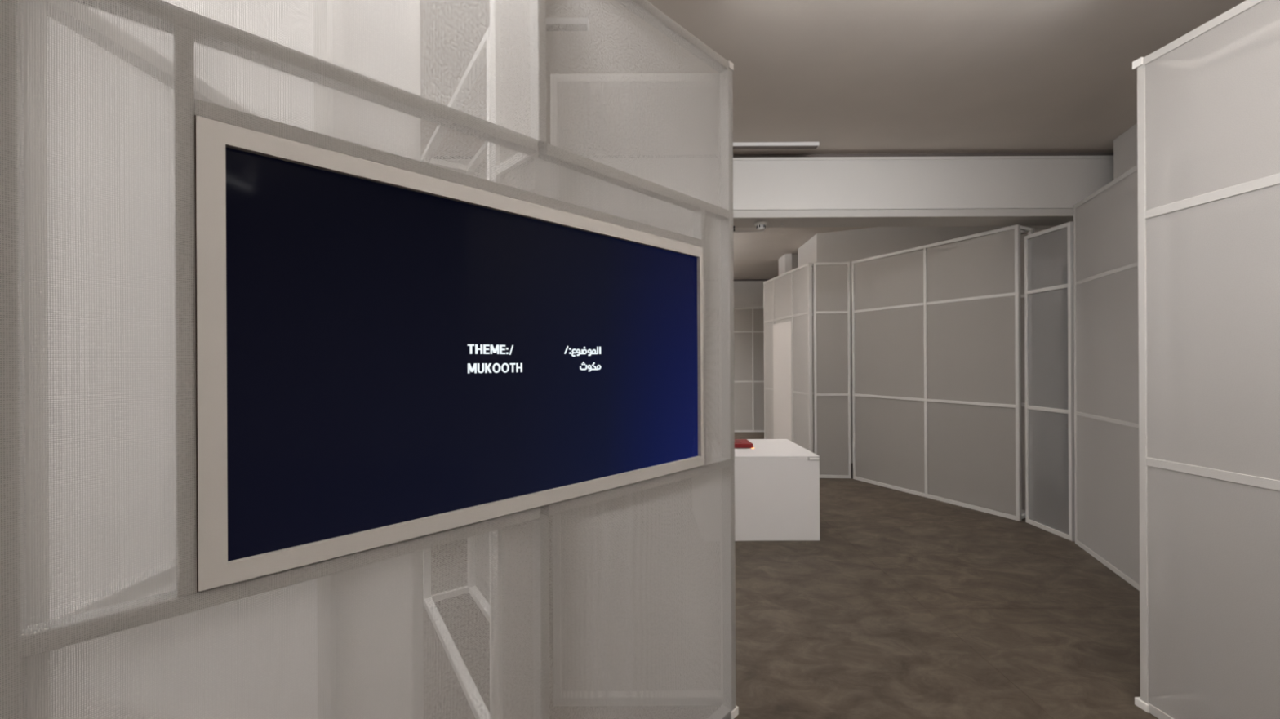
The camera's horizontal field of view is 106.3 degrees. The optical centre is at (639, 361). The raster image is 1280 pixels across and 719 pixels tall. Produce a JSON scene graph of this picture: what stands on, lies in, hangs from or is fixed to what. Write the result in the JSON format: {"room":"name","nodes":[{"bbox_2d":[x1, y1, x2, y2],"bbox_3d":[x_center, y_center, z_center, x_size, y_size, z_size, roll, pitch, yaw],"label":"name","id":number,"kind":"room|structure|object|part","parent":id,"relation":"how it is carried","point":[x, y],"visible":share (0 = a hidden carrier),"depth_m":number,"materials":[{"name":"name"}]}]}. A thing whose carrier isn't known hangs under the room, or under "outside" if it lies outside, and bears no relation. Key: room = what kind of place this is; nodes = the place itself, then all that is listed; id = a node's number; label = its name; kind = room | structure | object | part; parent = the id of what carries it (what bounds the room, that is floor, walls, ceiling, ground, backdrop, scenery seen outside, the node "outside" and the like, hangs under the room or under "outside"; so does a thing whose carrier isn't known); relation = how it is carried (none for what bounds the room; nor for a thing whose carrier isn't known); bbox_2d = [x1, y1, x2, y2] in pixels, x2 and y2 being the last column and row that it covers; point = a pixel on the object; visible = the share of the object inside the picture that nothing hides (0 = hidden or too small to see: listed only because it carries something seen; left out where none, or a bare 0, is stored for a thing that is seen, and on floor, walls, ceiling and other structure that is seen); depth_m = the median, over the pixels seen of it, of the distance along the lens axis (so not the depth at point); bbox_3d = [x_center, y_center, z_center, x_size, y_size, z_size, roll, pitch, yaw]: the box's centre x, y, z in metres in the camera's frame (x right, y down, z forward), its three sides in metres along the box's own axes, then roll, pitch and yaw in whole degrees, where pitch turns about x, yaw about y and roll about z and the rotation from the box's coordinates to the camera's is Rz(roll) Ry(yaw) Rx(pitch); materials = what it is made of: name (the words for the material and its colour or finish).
{"room":"museum","nodes":[
{"label":"museum","id":0,"kind":"room"},
{"bbox_2d":[706,280,765,307],"bbox_3d":[0.199,-0.189,11.800,11.600,3.535,0.100,0,0,0],"label":"wall","id":1,"kind":"structure","parent":0,"point":[747,294],"depth_m":11.75,"materials":[{"name":"white paint"}]},
{"bbox_2d":[706,279,769,281],"bbox_3d":[0.190,-1.981,11.830,11.400,0.050,0.060,0,0,0],"label":"trim","id":2,"kind":"structure","parent":1,"relation":"attached to","point":[735,280],"depth_m":11.80,"materials":[{"name":"grey"}]},
{"bbox_2d":[778,253,791,275],"bbox_3d":[2.791,-0.227,9.206,0.115,3.585,0.489,0,0,0],"label":"wall pier","id":3,"kind":"object","parent":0,"point":[784,261],"visible":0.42,"depth_m":9.03,"materials":[{"name":"white paint"}]},
{"bbox_2d":[422,431,1158,718],"bbox_3d":[0.208,1.629,3.850,11.400,0.100,16.700,0,0,0],"label":"floor","id":4,"kind":"structure","parent":0,"point":[904,605],"depth_m":2.93,"materials":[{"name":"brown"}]},
{"bbox_2d":[0,0,738,718],"bbox_3d":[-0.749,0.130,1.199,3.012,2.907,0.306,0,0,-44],"label":"partition panel","id":5,"kind":"object","parent":4,"relation":"on","point":[518,100],"depth_m":1.12,"materials":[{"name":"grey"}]},
{"bbox_3d":[-1.015,0.133,0.767,0.036,2.905,0.045,0,0,-44],"label":"post","id":6,"kind":"part","parent":5,"relation":"part of","materials":[{"name":"grey metal"}]},
{"bbox_3d":[-0.866,-0.095,0.914,0.028,1.062,0.045,0,0,-44],"label":"short post","id":7,"kind":"part","parent":5,"relation":"part of","materials":[{"name":"grey metal"}]},
{"bbox_3d":[-0.658,0.454,1.115,0.963,0.036,0.045,0,0,-44],"label":"rail","id":8,"kind":"part","parent":5,"relation":"part of","materials":[{"name":"grey"}]},
{"bbox_3d":[-0.664,-0.644,1.115,0.963,0.036,0.045,0,0,-44],"label":"rail","id":9,"kind":"part","parent":5,"relation":"part of","materials":[{"name":"grey"}]},
{"bbox_3d":[-0.310,-0.484,1.461,1.535,0.034,0.045,0,0,-44],"label":"head rail","id":10,"kind":"part","parent":5,"relation":"part of","materials":[{"name":"grey metal"}]},
{"bbox_3d":[-0.315,-0.018,1.468,1.536,0.900,0.081,0,0,-44],"label":"wall display","id":11,"kind":"part","parent":5,"relation":"part of","materials":[{"name":"blue glass"}]},
{"bbox_3d":[-0.485,0.130,1.645,0.032,2.905,0.038,0,0,-44],"label":"post","id":12,"kind":"part","parent":5,"relation":"part of","materials":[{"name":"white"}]},
{"bbox_3d":[-0.311,-0.994,1.462,0.030,0.659,0.045,0,0,-44],"label":"post","id":13,"kind":"part","parent":5,"relation":"part of","materials":[{"name":"grey metal"}]},
{"bbox_3d":[-0.301,1.026,1.462,0.030,1.112,0.045,0,0,-44],"label":"post","id":14,"kind":"part","parent":5,"relation":"part of","materials":[{"name":"grey metal"}]},
{"bbox_3d":[0.039,-0.648,1.804,0.947,0.036,0.045,0,0,-44],"label":"rail","id":15,"kind":"part","parent":5,"relation":"part of","materials":[{"name":"grey metal"}]},
{"bbox_3d":[0.045,0.450,1.804,0.947,0.036,0.045,0,0,-44],"label":"rail","id":16,"kind":"part","parent":5,"relation":"part of","materials":[{"name":"grey metal"}]},
{"bbox_3d":[0.036,-1.307,1.804,0.947,0.036,0.045,0,0,-44],"label":"rail","id":17,"kind":"part","parent":5,"relation":"part of","materials":[{"name":"grey metal"}]},
{"bbox_3d":[0.249,-0.100,2.008,0.026,1.062,0.045,0,0,-44],"label":"short post","id":18,"kind":"part","parent":5,"relation":"part of","materials":[{"name":"grey"}]},
{"bbox_3d":[0.051,1.560,1.804,0.947,0.040,0.045,0,0,-44],"label":"rail","id":19,"kind":"part","parent":5,"relation":"part of","materials":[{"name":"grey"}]},
{"bbox_3d":[0.392,0.125,2.146,0.030,2.905,0.045,0,0,-44],"label":"post","id":20,"kind":"part","parent":5,"relation":"part of","materials":[{"name":"grey metal"}]},
{"bbox_2d":[333,0,423,718],"bbox_3d":[-0.912,0.135,1.683,0.265,2.900,0.046,0,0,-27],"label":"screen","id":21,"kind":"object","parent":4,"relation":"on","point":[333,0],"visible":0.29,"depth_m":1.66,"materials":[{"name":"white"}]},
{"bbox_2d":[421,26,493,718],"bbox_3d":[-0.880,0.120,2.635,0.332,2.930,1.480,0,0,-34],"label":"screen","id":22,"kind":"object","parent":4,"relation":"on","point":[488,27],"visible":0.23,"depth_m":2.83,"materials":[{"name":"white"}]},
{"bbox_3d":[-1.406,0.122,3.155,0.045,2.930,0.030,0,0,-34],"label":"post","id":23,"kind":"part","parent":22,"relation":"part of","materials":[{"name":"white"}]},
{"bbox_3d":[-1.295,-1.325,3.235,0.240,0.036,0.030,0,0,-34],"label":"cross rail","id":24,"kind":"part","parent":22,"relation":"part of","materials":[{"name":"white metal"}]},
{"bbox_3d":[-1.280,1.567,3.235,0.240,0.040,0.030,0,0,-34],"label":"cross rail","id":25,"kind":"part","parent":22,"relation":"part of","materials":[{"name":"white metal"}]},
{"bbox_3d":[-1.006,-1.327,2.555,0.045,0.036,1.420,0,0,-34],"label":"rail","id":26,"kind":"part","parent":22,"relation":"part of","materials":[{"name":"white"}]},
{"bbox_3d":[-0.991,1.565,2.555,0.045,0.040,1.420,0,0,-34],"label":"rail","id":27,"kind":"part","parent":22,"relation":"part of","materials":[{"name":"white metal"}]},
{"bbox_3d":[-1.170,0.121,3.315,0.045,2.930,0.030,0,0,-34],"label":"post","id":28,"kind":"part","parent":22,"relation":"part of","materials":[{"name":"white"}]},
{"bbox_3d":[-0.991,-1.327,3.039,0.045,0.036,0.635,0,0,-34],"label":"rail","id":29,"kind":"part","parent":22,"relation":"part of","materials":[{"name":"white metal"}]},
{"bbox_3d":[-0.976,1.565,3.039,0.045,0.040,0.635,0,0,-34],"label":"rail","id":30,"kind":"part","parent":22,"relation":"part of","materials":[{"name":"white"}]},
{"bbox_3d":[-0.591,0.118,1.955,0.045,2.930,0.030,0,0,-34],"label":"post","id":31,"kind":"part","parent":22,"relation":"part of","materials":[{"name":"white"}]},
{"bbox_2d":[550,73,723,706],"bbox_3d":[-0.002,0.130,2.222,0.805,2.900,0.046,0,0,0],"label":"screen","id":32,"kind":"object","parent":4,"relation":"on","point":[712,359],"visible":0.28,"depth_m":2.20,"materials":[{"name":"white fabric"}]},
{"bbox_3d":[-0.389,0.132,2.223,0.030,2.900,0.045,0,0,0],"label":"post","id":33,"kind":"part","parent":32,"relation":"part of","materials":[{"name":"white metal"}]},
{"bbox_3d":[-0.009,-1.302,2.223,0.745,0.036,0.045,0,0,0],"label":"rail","id":34,"kind":"part","parent":32,"relation":"part of","materials":[{"name":"white metal"}]},
{"bbox_3d":[0.006,1.560,2.223,0.745,0.040,0.045,0,0,0],"label":"rail","id":35,"kind":"part","parent":32,"relation":"part of","materials":[{"name":"white metal"}]},
{"bbox_3d":[0.386,0.128,2.223,0.030,2.900,0.045,0,0,0],"label":"post","id":36,"kind":"part","parent":32,"relation":"part of","materials":[{"name":"white metal"}]},
{"bbox_2d":[705,306,764,432],"bbox_3d":[2.201,0.183,10.773,2.600,2.770,0.246,0,0,0],"label":"screen","id":37,"kind":"object","parent":4,"relation":"on","point":[748,322],"visible":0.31,"depth_m":10.66,"materials":[{"name":"grey fabric"}]},
{"bbox_3d":[2.099,-1.183,10.672,0.780,0.036,0.045,0,0,0],"label":"rail","id":38,"kind":"part","parent":37,"relation":"part of","materials":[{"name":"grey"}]},
{"bbox_3d":[2.102,-0.656,10.672,0.780,0.034,0.045,0,0,0],"label":"rail","id":39,"kind":"part","parent":37,"relation":"part of","materials":[{"name":"grey"}]},
{"bbox_3d":[2.107,0.449,10.672,0.780,0.034,0.045,0,0,0],"label":"rail","id":40,"kind":"part","parent":37,"relation":"part of","materials":[{"name":"grey"}]},
{"bbox_3d":[2.113,1.549,10.672,0.780,0.040,0.045,0,0,0],"label":"rail","id":41,"kind":"part","parent":37,"relation":"part of","materials":[{"name":"grey metal"}]},
{"bbox_3d":[2.511,0.182,10.672,0.030,2.770,0.045,0,0,0],"label":"post","id":42,"kind":"part","parent":37,"relation":"part of","materials":[{"name":"grey metal"}]},
{"bbox_3d":[2.991,-1.188,10.672,0.945,0.036,0.045,0,0,0],"label":"rail","id":43,"kind":"part","parent":37,"relation":"part of","materials":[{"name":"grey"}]},
{"bbox_2d":[693,439,819,541],"bbox_3d":[1.066,1.203,4.671,1.022,0.742,0.939,0,0,0],"label":"plinth","id":44,"kind":"object","parent":4,"relation":"on","point":[776,482],"visible":0.8,"depth_m":4.21,"materials":[{"name":"white"}]},
{"bbox_2d":[719,439,754,448],"bbox_3d":[0.938,0.809,4.725,0.308,0.048,0.270,0,0,0],"label":"box","id":45,"kind":"object","parent":44,"relation":"on","point":[739,443],"visible":0.63,"depth_m":4.60,"materials":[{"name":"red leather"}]},
{"bbox_3d":[0.933,0.795,4.725,0.298,0.016,0.266,0,0,0],"label":"lid","id":46,"kind":"part","parent":45,"relation":"part of","materials":[{"name":"red leather"}]},
{"bbox_2d":[763,262,813,452],"bbox_3d":[2.200,0.118,7.267,0.055,2.900,1.602,0,0,-7],"label":"screen","id":47,"kind":"object","parent":4,"relation":"on","point":[787,296],"visible":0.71,"depth_m":7.07,"materials":[{"name":"grey"}]},
{"bbox_3d":[2.105,0.119,8.048,0.045,2.900,0.030,0,0,-7],"label":"post","id":48,"kind":"part","parent":47,"relation":"part of","materials":[{"name":"grey metal"}]},
{"bbox_3d":[2.153,0.119,7.666,0.045,2.900,0.030,0,0,-7],"label":"post","id":49,"kind":"part","parent":47,"relation":"part of","materials":[{"name":"grey"}]},
{"bbox_3d":[2.188,-1.313,7.329,0.045,0.036,0.650,0,0,-7],"label":"rail","id":50,"kind":"part","parent":47,"relation":"part of","materials":[{"name":"grey metal"}]},
{"bbox_3d":[2.170,0.483,7.325,0.005,2.148,0.660,0,0,-7],"label":"door","id":51,"kind":"part","parent":47,"relation":"part of","materials":[{"name":"grey"}]},
{"bbox_3d":[2.191,-0.656,7.329,0.045,0.030,0.650,0,0,-7],"label":"rail","id":52,"kind":"part","parent":47,"relation":"part of","materials":[{"name":"grey"}]},
{"bbox_3d":[2.238,0.118,6.991,0.045,2.900,0.030,0,0,-7],"label":"post","id":53,"kind":"part","parent":47,"relation":"part of","materials":[{"name":"grey"}]},
{"bbox_3d":[2.262,-1.314,6.741,0.045,0.036,0.475,0,0,-7],"label":"rail","id":54,"kind":"part","parent":47,"relation":"part of","materials":[{"name":"grey metal"}]},
{"bbox_3d":[2.265,-0.657,6.741,0.045,0.030,0.475,0,0,-7],"label":"rail","id":55,"kind":"part","parent":47,"relation":"part of","materials":[{"name":"grey metal"}]},
{"bbox_3d":[2.271,0.448,6.741,0.045,0.030,0.475,0,0,-7],"label":"rail","id":56,"kind":"part","parent":47,"relation":"part of","materials":[{"name":"grey metal"}]},
{"bbox_3d":[2.301,0.118,6.490,0.045,2.900,0.030,0,0,-7],"label":"post","id":57,"kind":"part","parent":47,"relation":"part of","materials":[{"name":"grey"}]},
{"bbox_2d":[811,262,851,478],"bbox_3d":[2.595,0.116,6.590,0.472,2.900,0.296,0,0,5],"label":"screen","id":58,"kind":"object","parent":4,"relation":"on","point":[831,320],"visible":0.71,"depth_m":6.45,"materials":[{"name":"grey"}]},
{"bbox_3d":[2.363,0.118,6.486,0.030,2.900,0.045,0,0,5],"label":"post","id":59,"kind":"part","parent":58,"relation":"part of","materials":[{"name":"grey"}]},
{"bbox_3d":[2.575,-1.315,6.465,0.412,0.036,0.045,0,0,5],"label":"rail","id":60,"kind":"part","parent":58,"relation":"part of","materials":[{"name":"grey metal"}]},
{"bbox_3d":[2.579,-0.658,6.465,0.412,0.030,0.045,0,0,5],"label":"rail","id":61,"kind":"part","parent":58,"relation":"part of","materials":[{"name":"grey metal"}]},
{"bbox_3d":[2.584,0.447,6.465,0.412,0.030,0.045,0,0,5],"label":"rail","id":62,"kind":"part","parent":58,"relation":"part of","materials":[{"name":"grey metal"}]},
{"bbox_3d":[2.590,1.546,6.465,0.412,0.040,0.045,0,0,5],"label":"rail","id":63,"kind":"part","parent":58,"relation":"part of","materials":[{"name":"grey metal"}]},
{"bbox_3d":[2.803,0.115,6.444,0.030,2.900,0.045,0,0,5],"label":"post","id":64,"kind":"part","parent":58,"relation":"part of","materials":[{"name":"grey metal"}]},
{"bbox_2d":[851,224,1035,521],"bbox_3d":[3.398,0.112,5.607,0.297,2.900,1.928,0,0,-27],"label":"screen","id":65,"kind":"object","parent":4,"relation":"on","point":[939,372],"visible":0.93,"depth_m":5.31,"materials":[{"name":"grey"}]},
{"bbox_3d":[2.857,0.115,6.397,0.045,2.900,0.030,0,0,-27],"label":"post","id":66,"kind":"part","parent":65,"relation":"part of","materials":[{"name":"grey metal"}]},
{"bbox_3d":[3.070,-1.318,5.962,0.045,0.036,0.945,0,0,-27],"label":"rail","id":67,"kind":"part","parent":65,"relation":"part of","materials":[{"name":"grey metal"}]},
{"bbox_3d":[3.074,-0.661,5.962,0.045,0.030,0.945,0,0,-27],"label":"rail","id":68,"kind":"part","parent":65,"relation":"part of","materials":[{"name":"grey metal"}]},
{"bbox_3d":[3.079,0.444,5.962,0.045,0.030,0.945,0,0,-27],"label":"rail","id":69,"kind":"part","parent":65,"relation":"part of","materials":[{"name":"grey metal"}]},
{"bbox_3d":[3.085,1.544,5.962,0.045,0.040,0.945,0,0,-27],"label":"rail","id":70,"kind":"part","parent":65,"relation":"part of","materials":[{"name":"grey metal"}]},
{"bbox_3d":[3.298,0.113,5.527,0.045,2.900,0.030,0,0,-27],"label":"post","id":71,"kind":"part","parent":65,"relation":"part of","materials":[{"name":"grey metal"}]},
{"bbox_3d":[3.497,-1.320,5.119,0.045,0.036,0.885,0,0,-27],"label":"rail","id":72,"kind":"part","parent":65,"relation":"part of","materials":[{"name":"grey metal"}]},
{"bbox_3d":[3.500,-0.663,5.119,0.045,0.030,0.885,0,0,-27],"label":"rail","id":73,"kind":"part","parent":65,"relation":"part of","materials":[{"name":"grey metal"}]},
{"bbox_3d":[3.506,0.442,5.119,0.045,0.030,0.885,0,0,-27],"label":"rail","id":74,"kind":"part","parent":65,"relation":"part of","materials":[{"name":"grey metal"}]},
{"bbox_3d":[3.511,1.542,5.119,0.045,0.040,0.885,0,0,-27],"label":"rail","id":75,"kind":"part","parent":65,"relation":"part of","materials":[{"name":"grey metal"}]},
{"bbox_3d":[3.711,0.111,4.710,0.045,2.900,0.030,0,0,-27],"label":"post","id":76,"kind":"part","parent":65,"relation":"part of","materials":[{"name":"grey"}]},
{"bbox_3d":[3.720,-1.321,5.231,0.045,0.036,0.885,0,0,-27],"label":"rail","id":77,"kind":"part","parent":65,"relation":"part of","materials":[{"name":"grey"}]},
{"bbox_3d":[3.934,0.109,4.823,0.045,2.900,0.030,0,0,-27],"label":"post","id":78,"kind":"part","parent":65,"relation":"part of","materials":[{"name":"grey"}]},
{"bbox_2d":[1024,222,1075,541],"bbox_3d":[3.761,0.173,4.413,0.045,2.775,0.495,0,0,-1],"label":"screen","id":79,"kind":"object","parent":4,"relation":"on","point":[1070,535],"visible":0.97,"depth_m":4.40,"materials":[{"name":"grey"}]},
{"bbox_3d":[3.759,0.173,4.645,0.045,2.775,0.030,0,0,-1],"label":"post","id":80,"kind":"part","parent":79,"relation":"part of","materials":[{"name":"grey"}]},
{"bbox_3d":[3.754,-1.197,4.413,0.045,0.036,0.435,0,0,-1],"label":"rail","id":81,"kind":"part","parent":79,"relation":"part of","materials":[{"name":"grey metal"}]},
{"bbox_3d":[3.757,-0.665,4.413,0.045,0.034,0.435,0,0,-1],"label":"rail","id":82,"kind":"part","parent":79,"relation":"part of","materials":[{"name":"grey metal"}]},
{"bbox_3d":[3.762,0.440,4.413,0.045,0.034,0.435,0,0,-1],"label":"rail","id":83,"kind":"part","parent":79,"relation":"part of","materials":[{"name":"grey metal"}]},
{"bbox_3d":[3.768,1.540,4.413,0.045,0.040,0.435,0,0,-1],"label":"rail","id":84,"kind":"part","parent":79,"relation":"part of","materials":[{"name":"grey metal"}]},
{"bbox_3d":[3.763,0.173,4.180,0.045,2.775,0.030,0,0,-1],"label":"post","id":85,"kind":"part","parent":79,"relation":"part of","materials":[{"name":"grey"}]},
{"bbox_2d":[1057,266,1068,504],"bbox_3d":[4.811,0.255,5.275,0.340,2.600,0.130,0,0,0],"label":"panel","id":86,"kind":"object","parent":4,"relation":"on","point":[1064,269],"visible":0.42,"depth_m":5.26,"materials":[{"name":"grey"}]},
{"bbox_2d":[1073,165,1139,591],"bbox_3d":[3.628,0.111,3.535,0.247,2.900,1.161,0,0,21],"label":"screen","id":87,"kind":"object","parent":4,"relation":"on","point":[1105,222],"visible":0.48,"depth_m":3.62,"materials":[{"name":"grey fabric"}]},
{"bbox_3d":[3.741,0.110,4.098,0.045,2.900,0.030,0,0,21],"label":"post","id":88,"kind":"part","parent":87,"relation":"part of","materials":[{"name":"grey"}]},
{"bbox_3d":[3.527,-1.321,3.572,0.045,0.036,1.100,0,0,21],"label":"rail","id":89,"kind":"part","parent":87,"relation":"part of","materials":[{"name":"grey metal"}]},
{"bbox_3d":[3.530,-0.663,3.572,0.045,0.030,1.100,0,0,21],"label":"rail","id":90,"kind":"part","parent":87,"relation":"part of","materials":[{"name":"grey metal"}]},
{"bbox_3d":[3.536,0.442,3.572,0.045,0.030,1.100,0,0,21],"label":"rail","id":91,"kind":"part","parent":87,"relation":"part of","materials":[{"name":"grey metal"}]},
{"bbox_3d":[3.542,1.542,3.572,0.045,0.040,1.100,0,0,21],"label":"rail","id":92,"kind":"part","parent":87,"relation":"part of","materials":[{"name":"grey metal"}]},
{"bbox_2d":[1132,0,1279,718],"bbox_3d":[2.496,0.099,1.210,0.325,2.935,2.001,0,0,-5],"label":"screen","id":93,"kind":"object","parent":4,"relation":"on","point":[1208,99],"visible":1,"depth_m":1.92,"materials":[{"name":"grey"}]},
{"bbox_3d":[2.284,0.103,2.164,0.045,2.930,0.030,0,0,-5],"label":"post","id":94,"kind":"part","parent":93,"relation":"part of","materials":[{"name":"grey"}]},
{"bbox_3d":[2.332,1.548,1.680,0.045,0.040,0.942,0,0,-5],"label":"rail","id":95,"kind":"part","parent":93,"relation":"part of","materials":[{"name":"grey metal"}]},
{"bbox_3d":[2.317,-1.344,1.680,0.045,0.036,0.942,0,0,-5],"label":"rail","id":96,"kind":"part","parent":93,"relation":"part of","materials":[{"name":"grey metal"}]},
{"bbox_3d":[2.321,-0.657,1.680,0.045,0.038,0.942,0,0,-5],"label":"rail","id":97,"kind":"part","parent":93,"relation":"part of","materials":[{"name":"grey metal"}]},
{"bbox_3d":[2.327,0.448,1.680,0.045,0.038,0.942,0,0,-5],"label":"rail","id":98,"kind":"part","parent":93,"relation":"part of","materials":[{"name":"grey metal"}]},
{"bbox_2d":[791,253,798,270],"bbox_3d":[3.076,-0.229,9.225,0.445,3.585,0.450,0,0,0],"label":"wall pier","id":99,"kind":"object","parent":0,"point":[794,256],"visible":0.1,"depth_m":9.00,"materials":[{"name":"white paint"}]},
{"bbox_2d":[419,0,1245,279],"bbox_3d":[0.189,-2.066,3.850,11.400,0.120,16.700,0,0,0],"label":"ceiling","id":100,"kind":"structure","parent":0,"point":[847,77],"depth_m":3.30,"materials":[{"name":"paint"}]},
{"bbox_2d":[546,17,587,31],"bbox_3d":[-0.545,-1.979,2.820,0.490,0.040,0.060,0,0,0],"label":"recessed light","id":101,"kind":"object","parent":100,"relation":"in","point":[546,18],"visible":0.19,"depth_m":2.79,"materials":[{"name":"white"}]},
{"bbox_2d":[433,152,1113,232],"bbox_3d":[0.191,-1.691,4.871,11.400,0.630,0.558,0,0,0],"label":"ceiling beam","id":102,"kind":"structure","parent":100,"relation":"attached to","point":[1024,188],"depth_m":4.60,"materials":[{"name":"paint"}]},
{"bbox_2d":[754,221,767,230],"bbox_3d":[1.203,-1.347,4.775,0.122,0.069,0.122,0,0,0],"label":"smoke detector","id":103,"kind":"object","parent":102,"relation":"attached to","point":[761,225],"visible":1,"depth_m":4.74,"materials":[{"name":"white plastic"}]},
{"bbox_2d":[732,142,819,149],"bbox_3d":[1.215,-1.988,4.420,0.850,0.040,0.060,0,0,0],"label":"recessed light","id":104,"kind":"object","parent":100,"relation":"in","point":[736,145],"visible":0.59,"depth_m":4.39,"materials":[{"name":"white plastic"}]},
{"bbox_2d":[798,226,1067,479],"bbox_3d":[4.344,-0.235,7.356,3.090,3.585,2.489,0,0,0],"label":"wall","id":105,"kind":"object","parent":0,"point":[846,246],"visible":0.22,"depth_m":6.38,"materials":[{"name":"white paint"}]},
{"bbox_2d":[1113,123,1137,179],"bbox_3d":[4.994,-0.239,4.060,1.809,3.585,0.720,0,0,0],"label":"wall pier","id":106,"kind":"object","parent":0,"point":[1125,146],"visible":0.14,"depth_m":4.23,"materials":[{"name":"white paint"}]}
]}

